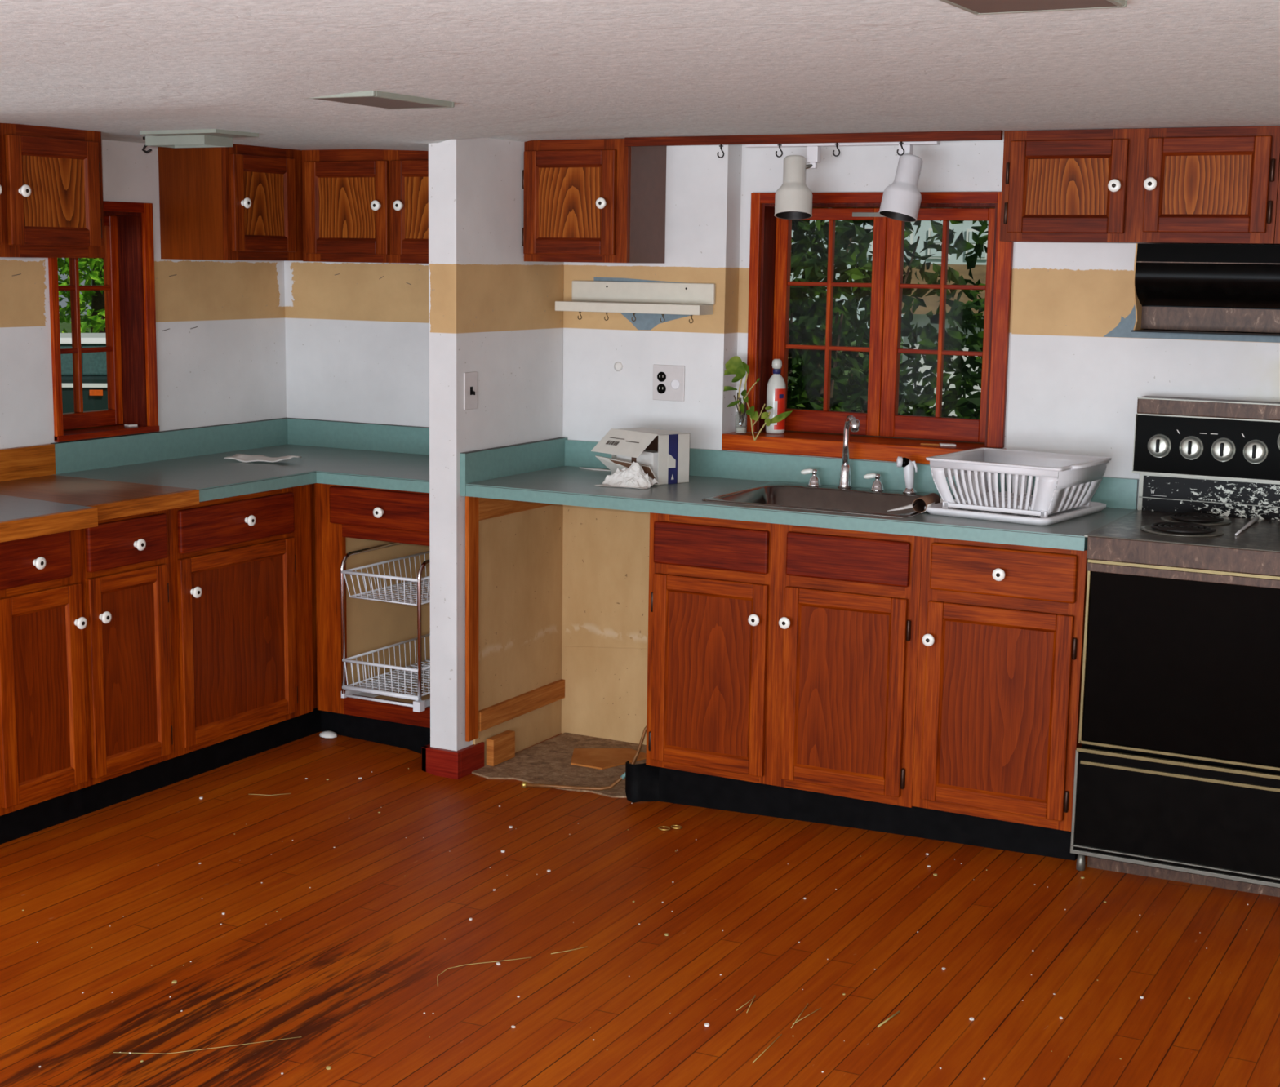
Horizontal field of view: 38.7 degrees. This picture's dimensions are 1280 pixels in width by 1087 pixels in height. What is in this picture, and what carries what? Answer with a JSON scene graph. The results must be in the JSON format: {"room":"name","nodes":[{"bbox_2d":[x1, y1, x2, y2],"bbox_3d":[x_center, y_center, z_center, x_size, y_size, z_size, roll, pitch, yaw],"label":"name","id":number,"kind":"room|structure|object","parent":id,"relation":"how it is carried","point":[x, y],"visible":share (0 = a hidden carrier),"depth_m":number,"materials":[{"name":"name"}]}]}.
{"room":"damaged room","nodes":[
{"label":"damaged room","id":0,"kind":"room"},
{"bbox_2d":[0,139,286,448],"bbox_3d":[-3.196,0.035,3.611,0.152,2.080,7.600,6,10,28],"label":"wall","id":1,"kind":"structure","parent":0,"point":[220,335],"depth_m":6.34,"materials":[{"name":"paint"}]},
{"bbox_2d":[0,444,55,481],"bbox_3d":[-1.986,-0.245,5.675,0.020,0.098,0.414,6,10,28],"label":"backsplash","id":2,"kind":"structure","parent":1,"relation":"attached to","point":[38,460],"depth_m":5.75,"materials":[{"name":"brown wood"}]},
{"bbox_2d":[0,123,104,257],"bbox_3d":[-1.991,-1.009,5.176,0.341,0.380,1.018,6,10,28],"label":"upper cabinet","id":3,"kind":"object","parent":1,"relation":"attached to","point":[51,182],"visible":1,"depth_m":5.36,"materials":[{"name":"brown wood"}]},
{"bbox_2d":[48,200,159,442],"bbox_3d":[-1.831,-0.744,6.041,0.168,0.772,0.465,6,10,28],"label":"window","id":4,"kind":"structure","parent":1,"relation":"in","point":[129,287],"depth_m":6.17,"materials":[{"name":"brown wood"}]},
{"bbox_2d":[124,423,137,426],"bbox_3d":[-1.740,-0.404,6.221,0.032,0.006,0.032,-8,12,-43],"label":"chip","id":5,"kind":"object","parent":4,"relation":"on","point":[131,424],"visible":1,"depth_m":6.21,"materials":[{"name":"white paint"}]},
{"bbox_2d":[158,143,302,261],"bbox_3d":[-1.329,-1.190,6.399,0.341,0.384,0.656,6,10,28],"label":"upper cabinet","id":6,"kind":"object","parent":1,"relation":"attached to","point":[237,202],"visible":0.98,"depth_m":6.15,"materials":[{"name":"brown wood"}]},
{"bbox_2d":[59,315,902,411],"bbox_3d":[15.489,-5.384,54.645,100.000,1.128,99.550,6,10,28],"label":"lawn","id":7,"kind":"structure","parent":0,"point":[67,326],"depth_m":63.32,"materials":[{"name":"green plant"}]},
{"bbox_2d":[57,257,92,315],"bbox_3d":[-10.737,-7.445,37.855,7.300,7.807,7.426,6,10,28],"label":"tree","id":8,"kind":"object","parent":7,"relation":"on","point":[82,302],"visible":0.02,"depth_m":37.99,"materials":[{"name":"green plant"}]},
{"bbox_2d":[57,257,105,333],"bbox_3d":[-8.652,-4.843,29.176,5.258,5.429,5.471,6,10,28],"label":"tree","id":9,"kind":"object","parent":7,"relation":"on","point":[94,320],"visible":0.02,"depth_m":28.52,"materials":[{"name":"green plant"}]},
{"bbox_2d":[786,220,904,412],"bbox_3d":[0.590,-0.268,7.902,1.215,2.880,1.305,6,10,28],"label":"shrub","id":10,"kind":"object","parent":7,"relation":"on","point":[804,330],"visible":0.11,"depth_m":7.61,"materials":[{"name":"green plant"}]},
{"bbox_2d":[787,220,988,417],"bbox_3d":[0.690,-0.773,9.858,3.169,3.372,1.962,6,10,28],"label":"shrub","id":11,"kind":"object","parent":7,"relation":"on","point":[962,246],"visible":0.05,"depth_m":9.34,"materials":[{"name":"green plant"}]},
{"bbox_2d":[789,220,988,342],"bbox_3d":[11.880,-11.864,70.954,14.800,9.000,7.000,2,9,6],"label":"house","id":12,"kind":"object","parent":7,"relation":"on","point":[925,231],"visible":0.16,"depth_m":68.08,"materials":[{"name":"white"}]},
{"bbox_2d":[862,220,987,244],"bbox_3d":[1.824,-0.552,7.830,2.305,3.478,1.907,6,10,28],"label":"tree","id":13,"kind":"object","parent":7,"relation":"on","point":[984,225],"visible":0.02,"depth_m":7.88,"materials":[{"name":"green plant"}]},
{"bbox_2d":[897,283,985,419],"bbox_3d":[1.329,0.148,7.249,1.002,2.346,1.223,6,10,28],"label":"shrub","id":14,"kind":"object","parent":7,"relation":"on","point":[964,407],"visible":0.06,"depth_m":7.07,"materials":[{"name":"green plant"}]},
{"bbox_2d":[901,263,986,416],"bbox_3d":[3.482,-1.251,16.020,2.600,2.360,2.000,2,9,6],"label":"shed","id":15,"kind":"object","parent":7,"relation":"on","point":[979,272],"visible":0.04,"depth_m":15.31,"materials":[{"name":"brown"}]},
{"bbox_2d":[428,137,563,766],"bbox_3d":[-0.467,-0.305,6.062,0.113,2.070,0.660,6,10,28],"label":"wall partition","id":16,"kind":"structure","parent":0,"point":[492,313],"depth_m":5.91,"materials":[{"name":"paint"}]},
{"bbox_2d":[421,742,484,779],"bbox_3d":[-0.614,0.706,5.982,0.142,0.093,0.159,6,10,28],"label":"baseboard","id":17,"kind":"structure","parent":16,"relation":"attached to","point":[456,765],"depth_m":5.92,"materials":[{"name":"red paint"}]},
{"bbox_2d":[463,371,477,409],"bbox_3d":[-0.533,-0.485,5.780,0.018,0.118,0.072,6,10,28],"label":"light switch","id":18,"kind":"object","parent":16,"relation":"attached to","point":[470,379],"visible":1,"depth_m":5.78,"materials":[{"name":"white plastic"}]},
{"bbox_2d":[465,496,478,742],"bbox_3d":[-0.543,0.243,5.882,0.014,0.804,0.058,6,10,28],"label":"trim","id":19,"kind":"structure","parent":16,"relation":"attached to","point":[471,503],"depth_m":5.87,"materials":[{"name":"brown wood"}]},
{"bbox_2d":[478,497,552,520],"bbox_3d":[-0.393,-0.152,6.094,0.014,0.085,0.552,6,10,28],"label":"trim","id":20,"kind":"structure","parent":16,"relation":"attached to","point":[488,508],"depth_m":5.97,"materials":[{"name":"brown wood"}]},
{"bbox_2d":[478,679,564,731],"bbox_3d":[-0.401,0.548,6.207,0.016,0.066,0.544,6,10,28],"label":"trim","id":21,"kind":"structure","parent":16,"relation":"attached to","point":[508,709],"depth_m":6.18,"materials":[{"name":"brown wood"}]},
{"bbox_2d":[0,731,1279,1086],"bbox_3d":[-0.566,1.267,2.544,6.000,0.046,7.900,6,10,28],"label":"floor","id":22,"kind":"structure","parent":0,"point":[352,963],"depth_m":4.42,"materials":[{"name":"brown wood"}]},
{"bbox_2d":[0,509,173,816],"bbox_3d":[-1.857,0.349,5.333,0.647,0.882,0.785,6,10,28],"label":"base cabinet","id":23,"kind":"object","parent":22,"relation":"on","point":[86,700],"visible":0.98,"depth_m":5.20,"materials":[{"name":"brown wood"}]},
{"bbox_2d":[0,494,97,542],"bbox_3d":[-1.954,-0.118,5.037,0.690,0.150,0.700,6,10,28],"label":"countertop","id":24,"kind":"structure","parent":23,"relation":"on","point":[20,517],"depth_m":5.01,"materials":[{"name":"brown wood"}]},
{"bbox_2d":[0,444,199,520],"bbox_3d":[-1.729,-0.190,5.501,0.645,0.144,0.489,6,10,28],"label":"countertop","id":25,"kind":"structure","parent":23,"relation":"on","point":[25,472],"depth_m":5.52,"materials":[{"name":"brown wood"}]},
{"bbox_2d":[0,707,321,844],"bbox_3d":[-1.504,0.719,5.573,0.040,0.108,1.640,6,10,28],"label":"baseboard","id":26,"kind":"structure","parent":22,"relation":"on","point":[37,817],"depth_m":5.56,"materials":[{"name":"black plastic"}]},
{"bbox_2d":[167,483,317,757],"bbox_3d":[-1.366,0.214,6.241,0.647,0.882,1.293,6,10,28],"label":"base cabinet","id":27,"kind":"object","parent":22,"relation":"on","point":[242,568],"visible":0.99,"depth_m":5.80,"materials":[{"name":"brown wood"}]},
{"bbox_2d":[50,417,429,502],"bbox_3d":[-1.136,-0.281,6.111,1.107,0.140,1.214,6,10,28],"label":"countertop","id":28,"kind":"structure","parent":27,"relation":"on","point":[342,453],"depth_m":6.23,"materials":[{"name":"teal laminate"}]},
{"bbox_2d":[223,453,301,462],"bbox_3d":[-1.301,-0.294,6.284,0.258,0.024,0.090,3,9,15],"label":"folded paper","id":29,"kind":"object","parent":28,"relation":"on","point":[239,457],"visible":1,"depth_m":6.28,"materials":[{"name":"white paper"}]},
{"bbox_2d":[319,730,337,737],"bbox_3d":[-1.065,0.650,6.223,0.065,0.016,0.058,6,10,28],"label":"chunk","id":30,"kind":"object","parent":22,"relation":"on","point":[327,734],"visible":1,"depth_m":6.21,"materials":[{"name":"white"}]},
{"bbox_2d":[314,483,430,728],"bbox_3d":[-0.749,0.232,6.285,0.495,0.912,0.640,6,10,28],"label":"base cabinet","id":31,"kind":"object","parent":22,"relation":"on","point":[348,518],"visible":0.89,"depth_m":6.14,"materials":[{"name":"brown wood"}]},
{"bbox_2d":[320,711,430,754],"bbox_3d":[-0.871,0.648,6.177,0.503,0.138,0.030,6,10,28],"label":"baseboard","id":32,"kind":"structure","parent":31,"relation":"attached to","point":[413,738],"depth_m":6.17,"materials":[{"name":"black plastic"}]},
{"bbox_2d":[340,542,430,712],"bbox_3d":[-0.731,0.269,6.238,0.336,0.521,0.567,6,10,28],"label":"wire rack","id":33,"kind":"object","parent":31,"relation":"in","point":[384,686],"visible":0.65,"depth_m":6.07,"materials":[{"name":"silver metal"}]},
{"bbox_2d":[341,551,430,605],"bbox_3d":[-0.730,0.113,6.214,0.306,0.093,0.542,6,10,28],"label":"basket","id":34,"kind":"object","parent":33,"relation":"on","point":[419,597],"depth_m":6.06,"materials":[{"name":"white metal"}]},
{"bbox_2d":[342,633,430,696],"bbox_3d":[-0.734,0.412,6.261,0.306,0.098,0.542,6,10,28],"label":"basket","id":35,"kind":"object","parent":33,"relation":"on","point":[346,689],"depth_m":6.10,"materials":[{"name":"white metal"}]},
{"bbox_2d":[486,730,515,766],"bbox_3d":[-0.465,0.683,6.074,0.029,0.090,0.135,6,10,28],"label":"wood block","id":36,"kind":"object","parent":22,"relation":"on","point":[500,748],"visible":1,"depth_m":6.05,"materials":[{"name":"brown wood"}]},
{"bbox_2d":[520,725,646,791],"bbox_3d":[-0.151,0.645,5.757,0.456,0.290,0.045,2,9,4],"label":"supply pipe","id":37,"kind":"object","parent":22,"relation":"on","point":[524,784],"visible":0.73,"depth_m":5.77,"materials":[{"name":"orange metal"}]},
{"bbox_2d":[570,748,646,769],"bbox_3d":[-0.136,0.718,6.152,0.272,0.006,0.241,-7,12,-43],"label":"board","id":38,"kind":"object","parent":22,"relation":"on","point":[596,758],"visible":0.82,"depth_m":6.13,"materials":[{"name":"brown wood"}]},
{"bbox_2d":[22,768,1270,1079],"bbox_3d":[-0.198,0.968,4.481,2.989,0.043,2.257,6,10,28],"label":"litter","id":39,"kind":"object","parent":22,"relation":"on","point":[706,1024],"visible":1,"depth_m":4.11,"materials":[{"name":"white paper"}]},
{"bbox_2d":[657,825,682,831],"bbox_3d":[0.089,0.842,5.390,0.072,0.005,0.036,-3,10,-20],"label":"brass links","id":40,"kind":"object","parent":22,"relation":"on","point":[672,826],"visible":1,"depth_m":5.39,"materials":[{"name":"gold metal"}]},
{"bbox_2d":[645,512,922,808],"bbox_3d":[0.530,0.362,5.606,0.862,0.922,0.629,6,10,28],"label":"base cabinet","id":41,"kind":"object","parent":22,"relation":"on","point":[779,655],"visible":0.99,"depth_m":5.34,"materials":[{"name":"brown wood"}]},
{"bbox_2d":[460,437,1138,551],"bbox_3d":[0.459,-0.175,5.593,1.994,0.138,0.640,6,10,28],"label":"countertop","id":42,"kind":"structure","parent":41,"relation":"on","point":[548,471],"depth_m":5.70,"materials":[{"name":"teal laminate"}]},
{"bbox_2d":[579,467,610,471],"bbox_3d":[-0.154,-0.253,6.202,0.130,0.003,0.035,6,10,28],"label":"paper scrap","id":43,"kind":"object","parent":42,"relation":"on","point":[589,468],"visible":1,"depth_m":6.20,"materials":[{"name":"white paper"}]},
{"bbox_2d":[595,462,658,488],"bbox_3d":[-0.042,-0.222,5.773,0.185,0.077,0.116,6,10,28],"label":"pile","id":44,"kind":"object","parent":42,"relation":"on","point":[634,477],"visible":1,"depth_m":5.76,"materials":[{"name":"white paper"}]},
{"bbox_2d":[591,426,689,484],"bbox_3d":[0.000,-0.287,5.919,0.194,0.162,0.269,-7,12,-39],"label":"tissue box","id":45,"kind":"object","parent":42,"relation":"on","point":[664,455],"visible":0.86,"depth_m":5.85,"materials":[{"name":"white cardboard"}]},
{"bbox_2d":[702,481,955,517],"bbox_3d":[0.595,-0.059,5.548,0.660,0.166,0.550,6,10,28],"label":"sink","id":46,"kind":"object","parent":42,"relation":"in","point":[855,500],"visible":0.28,"depth_m":5.71,"materials":[{"name":"metal"}]},
{"bbox_2d":[896,456,917,493],"bbox_3d":[0.830,-0.213,5.661,0.066,0.114,0.043,1,9,-2],"label":"sprayer","id":47,"kind":"object","parent":46,"relation":"on","point":[908,466],"visible":1,"depth_m":5.65,"materials":[{"name":"white plastic"}]},
{"bbox_2d":[800,415,884,491],"bbox_3d":[0.633,-0.289,5.739,0.279,0.234,0.104,6,10,28],"label":"faucet","id":48,"kind":"object","parent":42,"relation":"on","point":[851,424],"visible":1,"depth_m":5.75,"materials":[{"name":"silver metal"}]},
{"bbox_2d":[887,493,940,513],"bbox_3d":[0.799,-0.117,5.286,0.104,0.044,0.181,6,10,28],"label":"paper towel roll","id":49,"kind":"object","parent":42,"relation":"on","point":[918,504],"visible":0.94,"depth_m":5.27,"materials":[{"name":"brown cardboard"}]},
{"bbox_2d":[924,502,1106,525],"bbox_3d":[1.095,-0.102,5.300,0.390,0.022,0.450,7,11,36],"label":"drip tray","id":50,"kind":"object","parent":42,"relation":"on","point":[1095,507],"visible":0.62,"depth_m":5.15,"materials":[{"name":"white plastic"}]},
{"bbox_2d":[925,448,1111,518],"bbox_3d":[1.107,-0.179,5.272,0.438,0.149,0.390,7,11,35],"label":"dish rack","id":51,"kind":"object","parent":50,"relation":"on","point":[1063,482],"visible":1,"depth_m":5.19,"materials":[{"name":"white plastic"}]},
{"bbox_2d":[625,760,1077,860],"bbox_3d":[0.581,0.795,5.382,1.417,0.138,0.085,6,10,28],"label":"baseboard","id":52,"kind":"structure","parent":22,"relation":"on","point":[643,782],"depth_m":5.40,"materials":[{"name":"black plastic"}]},
{"bbox_2d":[911,537,1088,831],"bbox_3d":[1.115,0.419,5.298,0.462,0.922,0.630,6,10,28],"label":"base cabinet","id":53,"kind":"object","parent":22,"relation":"on","point":[1000,651],"visible":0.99,"depth_m":5.04,"materials":[{"name":"brown wood"}]},
{"bbox_2d":[1070,395,1279,897],"bbox_3d":[1.663,0.265,4.983,0.778,1.264,0.658,6,10,28],"label":"stove","id":54,"kind":"object","parent":22,"relation":"on","point":[1177,767],"visible":1,"depth_m":4.81,"materials":[{"name":"black metal"}]},
{"bbox_2d":[1086,510,1279,576],"bbox_3d":[1.664,0.002,4.916,0.760,0.064,0.610,6,10,28],"label":"cooktop","id":55,"kind":"object","parent":54,"relation":"in","point":[1183,543],"depth_m":4.79,"materials":[{"name":"silver metal"}]},
{"bbox_2d":[1137,473,1279,520],"bbox_3d":[1.813,-0.121,5.184,0.766,0.116,0.066,6,10,28],"label":"panel","id":56,"kind":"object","parent":54,"relation":"attached to","point":[1213,496],"depth_m":5.24,"materials":[{"name":"metal"}]},
{"bbox_2d":[1235,515,1259,535],"bbox_3d":[1.664,-0.050,4.997,0.014,0.014,0.335,6,10,28],"label":"stick","id":57,"kind":"object","parent":54,"relation":"on","point":[1255,518],"visible":1,"depth_m":5.02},
{"bbox_2d":[0,0,1279,151],"bbox_3d":[-0.513,-0.724,2.276,6.000,0.036,8.000,6,10,28],"label":"ceiling","id":58,"kind":"structure","parent":0,"point":[514,70],"depth_m":3.58,"materials":[{"name":"paint"}]},
{"bbox_2d":[142,137,151,153],"bbox_3d":[-1.555,-1.257,5.747,0.037,0.052,0.020,6,10,28],"label":"ceiling hook","id":59,"kind":"object","parent":58,"relation":"attached to","point":[144,138],"visible":0.58,"depth_m":5.74,"materials":[{"name":"metal"}]},
{"bbox_2d":[139,128,258,148],"bbox_3d":[-1.348,-1.226,5.505,0.345,0.041,0.205,6,10,28],"label":"ceiling fixture","id":60,"kind":"object","parent":58,"relation":"attached to","point":[205,138],"visible":0.98,"depth_m":5.48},
{"bbox_2d":[307,90,454,110],"bbox_3d":[-0.637,-1.045,4.264,0.270,0.029,0.325,6,10,28],"label":"recessed light","id":61,"kind":"object","parent":58,"relation":"in","point":[370,98],"visible":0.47,"depth_m":4.21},
{"bbox_2d":[624,130,1002,146],"bbox_3d":[0.493,-1.215,5.464,1.219,0.026,0.018,6,10,28],"label":"trim","id":62,"kind":"structure","parent":58,"relation":"attached to","point":[967,135],"depth_m":5.43,"materials":[{"name":"brown wood"}]},
{"bbox_2d":[716,144,724,158],"bbox_3d":[0.248,-1.206,5.598,0.024,0.040,0.014,6,10,28],"label":"hook","id":63,"kind":"object","parent":62,"relation":"attached to","point":[721,146],"visible":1,"depth_m":5.59,"materials":[{"name":"metal"}]},
{"bbox_2d":[775,143,782,157],"bbox_3d":[0.421,-1.189,5.507,0.024,0.040,0.014,6,10,28],"label":"hook","id":64,"kind":"object","parent":62,"relation":"attached to","point":[779,144],"visible":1,"depth_m":5.50,"materials":[{"name":"metal"}]},
{"bbox_2d":[832,142,839,156],"bbox_3d":[0.585,-1.173,5.420,0.024,0.040,0.014,6,10,28],"label":"hook","id":65,"kind":"object","parent":62,"relation":"attached to","point":[836,144],"visible":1,"depth_m":5.42,"materials":[{"name":"metal"}]},
{"bbox_2d":[897,142,904,155],"bbox_3d":[0.763,-1.155,5.327,0.024,0.040,0.014,6,10,28],"label":"hook","id":66,"kind":"object","parent":62,"relation":"attached to","point":[900,143],"visible":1,"depth_m":5.32,"materials":[{"name":"metal"}]},
{"bbox_2d":[745,141,940,222],"bbox_3d":[0.595,-1.125,5.628,0.639,0.252,0.144,6,10,28],"label":"track light","id":67,"kind":"object","parent":58,"relation":"attached to","point":[901,200],"visible":0.97,"depth_m":5.63,"materials":[{"name":"white plastic"}]},
{"bbox_2d":[938,0,1126,15],"bbox_3d":[0.517,-0.769,2.506,0.225,0.029,0.345,6,10,28],"label":"recessed light","id":68,"kind":"object","parent":58,"relation":"in","point":[976,7],"visible":1,"depth_m":2.60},
{"bbox_2d":[284,139,1279,745],"bbox_3d":[1.207,-0.226,5.684,5.945,2.080,0.262,6,10,28],"label":"wall","id":69,"kind":"structure","parent":0,"point":[357,348],"depth_m":6.04,"materials":[{"name":"paint"}]},
{"bbox_2d":[50,417,429,474],"bbox_3d":[-1.129,-0.303,6.120,1.107,0.100,1.184,6,10,28],"label":"backsplash","id":70,"kind":"structure","parent":69,"relation":"attached to","point":[71,456],"depth_m":6.58,"materials":[{"name":"teal laminate"}]},
{"bbox_2d":[301,149,428,263],"bbox_3d":[-0.780,-1.167,6.305,0.809,0.387,0.307,6,10,28],"label":"upper cabinet","id":71,"kind":"object","parent":69,"relation":"attached to","point":[359,206],"visible":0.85,"depth_m":6.26,"materials":[{"name":"brown wood"}]},
{"bbox_2d":[521,138,666,263],"bbox_3d":[-0.159,-1.120,5.976,0.389,0.390,0.307,6,10,28],"label":"upper cabinet","id":72,"kind":"object","parent":69,"relation":"attached to","point":[585,201],"visible":0.98,"depth_m":5.88,"materials":[{"name":"brown wood"}]},
{"bbox_2d":[555,280,715,323],"bbox_3d":[-0.020,-0.806,6.064,0.553,0.129,0.103,6,10,28],"label":"wall shelf","id":73,"kind":"object","parent":69,"relation":"attached to","point":[627,297],"visible":1,"depth_m":6.06,"materials":[{"name":"beige paint"}]},
{"bbox_2d":[653,364,684,401],"bbox_3d":[0.095,-0.538,6.096,0.118,0.119,0.010,6,10,28],"label":"outlet plate","id":74,"kind":"object","parent":69,"relation":"attached to","point":[668,380],"visible":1,"depth_m":6.09,"materials":[{"name":"white plastic"}]},
{"bbox_2d":[657,383,666,393],"bbox_3d":[0.072,-0.519,6.109,0.033,0.033,0.004,6,10,28],"label":"socket","id":75,"kind":"object","parent":74,"relation":"attached to","point":[661,388],"depth_m":6.11,"materials":[{"name":"black plastic"}]},
{"bbox_2d":[657,372,666,382],"bbox_3d":[0.073,-0.559,6.103,0.033,0.033,0.004,6,10,28],"label":"socket","id":76,"kind":"object","parent":74,"relation":"attached to","point":[661,376],"depth_m":6.10,"materials":[{"name":"black plastic"}]},
{"bbox_2d":[460,437,1138,509],"bbox_3d":[0.455,-0.175,5.595,1.984,0.138,0.640,6,10,28],"label":"backsplash","id":77,"kind":"structure","parent":69,"relation":"attached to","point":[479,465],"depth_m":5.92,"materials":[{"name":"teal laminate"}]},
{"bbox_2d":[721,191,1013,464],"bbox_3d":[0.761,-0.701,5.859,0.965,0.841,0.254,6,10,28],"label":"window","id":78,"kind":"structure","parent":69,"relation":"in","point":[884,434],"depth_m":5.92,"materials":[{"name":"brown wood"}]},
{"bbox_2d":[723,355,792,440],"bbox_3d":[0.376,-0.476,5.969,0.290,0.271,0.072,8,11,38],"label":"houseplant","id":79,"kind":"object","parent":78,"relation":"on","point":[735,366],"visible":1,"depth_m":5.98,"materials":[{"name":"green plant"}]},
{"bbox_2d":[765,359,786,434],"bbox_3d":[0.454,-0.491,6.059,0.064,0.247,0.064,6,10,28],"label":"bottle","id":80,"kind":"object","parent":78,"relation":"on","point":[776,388],"visible":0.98,"depth_m":6.04,"materials":[{"name":"white plastic"}]},
{"bbox_2d":[920,443,939,445],"bbox_3d":[0.920,-0.314,5.765,0.060,0.004,0.014,4,10,21],"label":"wood splinter","id":81,"kind":"object","parent":78,"relation":"on","point":[931,444],"visible":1,"depth_m":5.76,"materials":[{"name":"brown wood"}]},
{"bbox_2d":[939,443,955,446],"bbox_3d":[0.973,-0.313,5.756,0.052,0.005,0.033,2,9,9],"label":"chip","id":82,"kind":"object","parent":78,"relation":"on","point":[940,444],"visible":1,"depth_m":5.74,"materials":[{"name":"white paint"}]},
{"bbox_2d":[999,125,1279,244],"bbox_3d":[1.422,-1.006,5.138,0.757,0.310,0.307,6,10,28],"label":"upper cabinet","id":83,"kind":"object","parent":69,"relation":"attached to","point":[1188,185],"visible":1,"depth_m":5.03,"materials":[{"name":"brown wood"}]},
{"bbox_2d":[1131,243,1279,336],"bbox_3d":[1.776,-0.697,5.011,0.769,0.244,0.274,6,10,28],"label":"range hood","id":84,"kind":"object","parent":69,"relation":"attached to","point":[1210,289],"visible":1,"depth_m":5.02,"materials":[{"name":"paint"}]},
{"bbox_2d":[1274,166,1279,244],"bbox_3d":[1.937,-0.955,4.867,0.406,0.310,0.307,6,10,28],"label":"upper cabinet","id":85,"kind":"object","parent":69,"relation":"attached to","point":[1277,240],"visible":1,"depth_m":4.88,"materials":[{"name":"brown wood"}]},
{"label":"outside","id":86,"kind":"structure","parent":0,"visible":0},
{"bbox_3d":[-10.972,-1.864,27.660,23.000,0.230,16.500,6,10,28],"label":"driveway","id":87,"kind":"object","parent":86,"visible":0},
{"bbox_2d":[59,333,107,413],"bbox_3d":[-7.227,-1.987,23.488,4.523,1.420,1.760,-1,9,-9],"label":"car","id":88,"kind":"object","parent":87,"relation":"on","point":[94,365],"visible":0.05,"depth_m":22.73,"materials":[{"name":"green paint"}]},
{"bbox_2d":[88,390,102,395],"bbox_3d":[-6.778,-1.880,22.689,0.160,0.070,0.030,-1,9,-9],"label":"lamp","id":89,"kind":"object","parent":88,"relation":"attached to","point":[91,393],"depth_m":22.68,"materials":[{"name":"orange"}]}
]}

